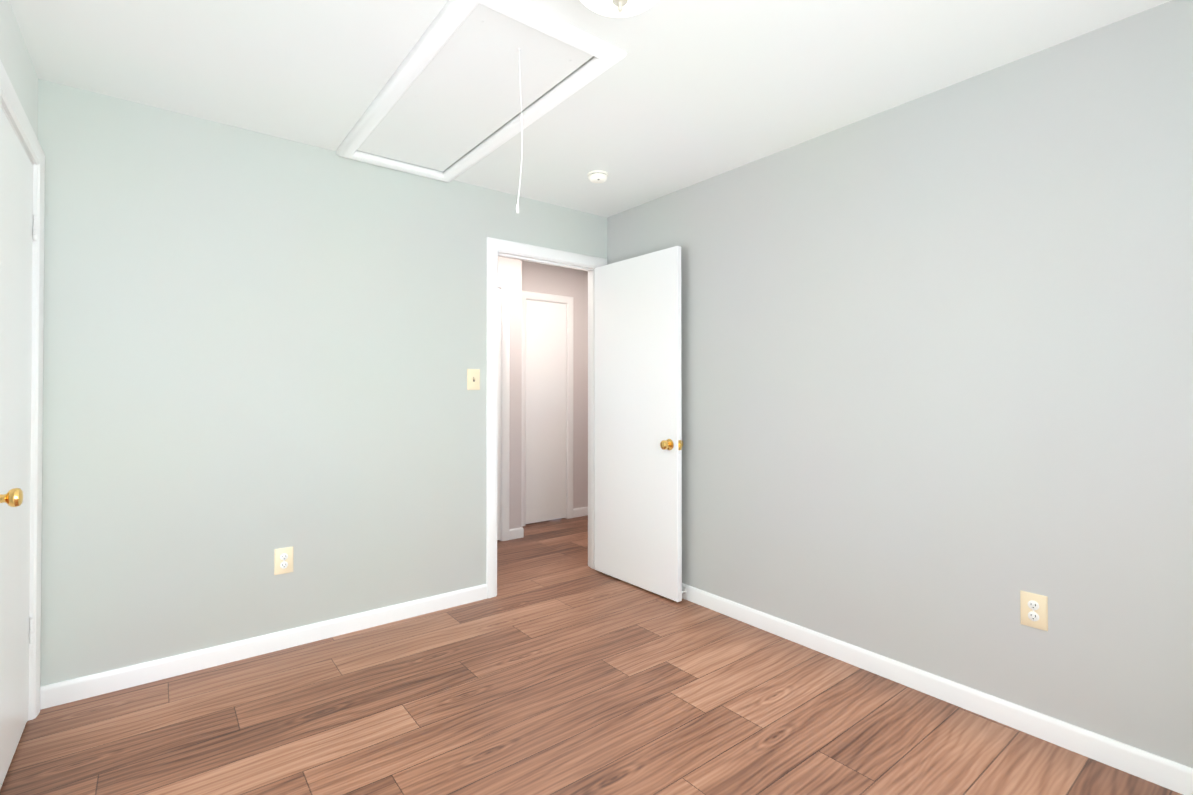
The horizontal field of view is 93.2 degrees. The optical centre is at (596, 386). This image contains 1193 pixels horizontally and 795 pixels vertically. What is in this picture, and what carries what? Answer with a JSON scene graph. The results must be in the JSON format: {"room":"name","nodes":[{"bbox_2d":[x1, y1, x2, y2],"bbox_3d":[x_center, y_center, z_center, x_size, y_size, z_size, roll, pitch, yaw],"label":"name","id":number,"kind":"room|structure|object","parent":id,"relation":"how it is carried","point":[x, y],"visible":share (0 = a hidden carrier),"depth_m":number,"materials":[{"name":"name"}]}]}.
{"room":"empty bedroom","nodes":[
{"label":"empty bedroom","id":0,"kind":"room"},
{"bbox_2d":[0,0,37,138],"bbox_3d":[-1.069,0.011,0.691,0.115,2.400,3.830,0,-1,-38],"label":"wall","id":1,"kind":"structure","parent":0,"point":[16,61],"depth_m":1.85,"materials":[{"name":"paint"}]},
{"bbox_2d":[0,108,37,788],"bbox_3d":[-1.865,0.197,1.820,0.094,2.024,0.669,0,-1,-38],"label":"closet door","id":2,"kind":"structure","parent":1,"relation":"in","point":[18,221],"depth_m":1.83,"materials":[{"name":"paint"}]},
{"bbox_2d":[0,60,44,720],"bbox_3d":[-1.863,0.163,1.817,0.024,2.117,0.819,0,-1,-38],"label":"trim","id":3,"kind":"structure","parent":1,"relation":"attached to","point":[14,110],"depth_m":2.08,"materials":[{"name":"paint"}]},
{"bbox_2d":[38,79,606,685],"bbox_3d":[-1.064,0.033,3.051,2.800,2.400,0.115,0,-1,-38],"label":"wall","id":4,"kind":"structure","parent":0,"point":[260,349],"depth_m":2.56,"materials":[{"name":"paint"}]},
{"bbox_2d":[40,584,486,709],"bbox_3d":[-1.384,1.188,2.709,1.888,0.083,0.013,0,-1,-38],"label":"baseboard","id":5,"kind":"structure","parent":4,"relation":"attached to","point":[80,688],"depth_m":2.53,"materials":[{"name":"paint"}]},
{"bbox_2d":[274,547,292,574],"bbox_3d":[-1.468,0.819,2.651,0.078,0.120,0.009,0,-1,-38],"label":"electrical outlet","id":6,"kind":"object","parent":4,"relation":"attached to","point":[283,560],"visible":1,"depth_m":2.65,"materials":[{"name":"beige plastic"}]},
{"bbox_2d":[467,369,479,389],"bbox_3d":[-0.705,-0.041,3.250,0.078,0.120,0.016,0,-1,-38],"label":"light switch","id":7,"kind":"object","parent":4,"relation":"attached to","point":[473,379],"visible":1,"depth_m":3.25,"materials":[{"name":"beige plastic"}]},
{"bbox_2d":[486,237,606,597],"bbox_3d":[-0.324,0.182,3.629,0.904,2.112,0.150,0,-1,-38],"label":"door frame","id":8,"kind":"structure","parent":4,"relation":"attached to","point":[495,246],"depth_m":3.32,"materials":[{"name":"paint"}]},
{"bbox_2d":[497,251,596,568],"bbox_3d":[-0.324,0.207,3.628,0.800,2.062,0.115,0,-1,-38],"label":"trim","id":9,"kind":"structure","parent":4,"relation":"attached to","point":[591,384],"depth_m":3.85,"materials":[{"name":"paint"}]},
{"bbox_2d":[595,246,682,601],"bbox_3d":[0.237,0.213,3.511,0.153,2.024,0.773,0,-1,-39],"label":"door","id":10,"kind":"structure","parent":4,"relation":"in","point":[638,459],"depth_m":3.45,"materials":[{"name":"paint"}]},
{"bbox_2d":[498,256,521,528],"bbox_3d":[-1.598,0.043,4.189,2.140,2.400,0.435,0,-1,-38],"label":"wall","id":11,"kind":"structure","parent":0,"point":[510,269],"depth_m":4.64,"materials":[{"name":"paint"}]},
{"bbox_2d":[497,289,501,539],"bbox_3d":[-1.059,0.220,4.317,0.764,2.024,0.094,0,-1,-38],"label":"hall door","id":12,"kind":"structure","parent":11,"relation":"in","point":[499,499],"depth_m":4.55,"materials":[{"name":"paint"}]},
{"bbox_2d":[509,527,523,537],"bbox_3d":[-0.716,1.207,4.797,0.013,0.083,0.348,0,-1,-38],"label":"baseboard","id":13,"kind":"structure","parent":11,"relation":"attached to","point":[515,533],"depth_m":4.63,"materials":[{"name":"paint"}]},
{"bbox_2d":[498,279,572,540],"bbox_3d":[-0.821,0.192,4.720,1.784,2.112,0.352,0,-1,-38],"label":"door frame","id":14,"kind":"structure","parent":11,"relation":"attached to","point":[504,285],"depth_m":5.05,"materials":[{"name":"paint"}]},
{"bbox_2d":[522,260,587,508],"bbox_3d":[0.013,0.056,5.660,2.210,2.400,0.100,0,-1,-38],"label":"wall","id":15,"kind":"structure","parent":0,"point":[550,279],"depth_m":5.44,"materials":[{"name":"paint"}]},
{"bbox_2d":[526,300,567,523],"bbox_3d":[-0.464,0.228,5.236,0.454,2.024,0.048,0,-1,-38],"label":"hall door","id":16,"kind":"structure","parent":15,"relation":"in","point":[546,332],"depth_m":5.22,"materials":[{"name":"paint"}]},
{"bbox_2d":[573,507,587,517],"bbox_3d":[0.348,1.216,5.840,1.448,0.083,0.013,0,-1,-38],"label":"baseboard","id":17,"kind":"structure","parent":15,"relation":"attached to","point":[583,511],"depth_m":5.44,"materials":[{"name":"paint"}]},
{"bbox_2d":[9,0,1171,217],"bbox_3d":[0.079,-1.231,1.599,3.030,0.100,3.830,0,-1,-38],"label":"ceiling","id":18,"kind":"structure","parent":0,"point":[681,94],"depth_m":2.07,"materials":[{"name":"paint"}]},
{"bbox_2d":[336,0,626,182],"bbox_3d":[-0.596,-1.158,2.397,0.602,0.030,1.512,0,-1,-38],"label":"frame","id":19,"kind":"object","parent":18,"relation":"attached to","point":[449,20],"visible":1,"depth_m":2.09,"materials":[{"name":"paint"}]},
{"bbox_2d":[357,3,592,171],"bbox_3d":[-0.596,-1.176,2.397,0.469,0.026,1.379,0,-1,-38],"label":"panel","id":20,"kind":"object","parent":19,"relation":"attached to","point":[458,99],"visible":0.92,"depth_m":2.23,"materials":[{"name":"paint"}]},
{"bbox_2d":[517,52,522,203],"bbox_3d":[-0.268,-0.901,1.971,0.020,0.537,0.005,0,-1,-26],"label":"pull cord","id":21,"kind":"object","parent":20,"relation":"hanging from","point":[521,128],"visible":1,"depth_m":1.97,"materials":[{"name":"white fabric"}]},
{"bbox_2d":[587,170,607,182],"bbox_3d":[0.008,-1.147,3.103,0.116,0.040,0.116,0,-1,-38],"label":"smoke detector","id":22,"kind":"object","parent":18,"relation":"attached to","point":[597,176],"visible":1,"depth_m":3.07,"materials":[{"name":"white plastic"}]},
{"bbox_2d":[580,0,658,17],"bbox_3d":[0.066,-1.113,1.575,0.306,0.136,0.306,0,-1,-38],"label":"light fixture","id":23,"kind":"object","parent":18,"relation":"attached to","point":[618,8],"visible":1,"depth_m":1.61,"materials":[{"name":"white glass"}]},
{"bbox_2d":[0,515,1182,794],"bbox_3d":[0.381,1.259,2.701,5.460,0.060,5.800,0,-1,-38],"label":"floor","id":24,"kind":"structure","parent":0,"point":[556,665],"depth_m":2.07,"materials":[{"name":"brown wood"}]},
{"bbox_2d":[607,0,1192,767],"bbox_3d":[1.228,0.027,2.485,0.115,2.400,3.830,0,-1,-38],"label":"wall","id":25,"kind":"structure","parent":0,"point":[937,376],"depth_m":2.13,"materials":[{"name":"paint"}]},
{"bbox_2d":[682,583,1192,794],"bbox_3d":[1.178,1.185,2.436,0.013,0.083,3.600,0,-1,-38],"label":"baseboard","id":26,"kind":"structure","parent":25,"relation":"attached to","point":[1159,770],"depth_m":2.11,"materials":[{"name":"paint"}]},
{"bbox_2d":[1020,590,1047,630],"bbox_3d":[1.536,0.788,1.983,0.009,0.120,0.078,0,-1,-38],"label":"electrical outlet","id":27,"kind":"object","parent":25,"relation":"attached to","point":[1033,610],"visible":1,"depth_m":1.98,"materials":[{"name":"beige plastic"}]}
]}

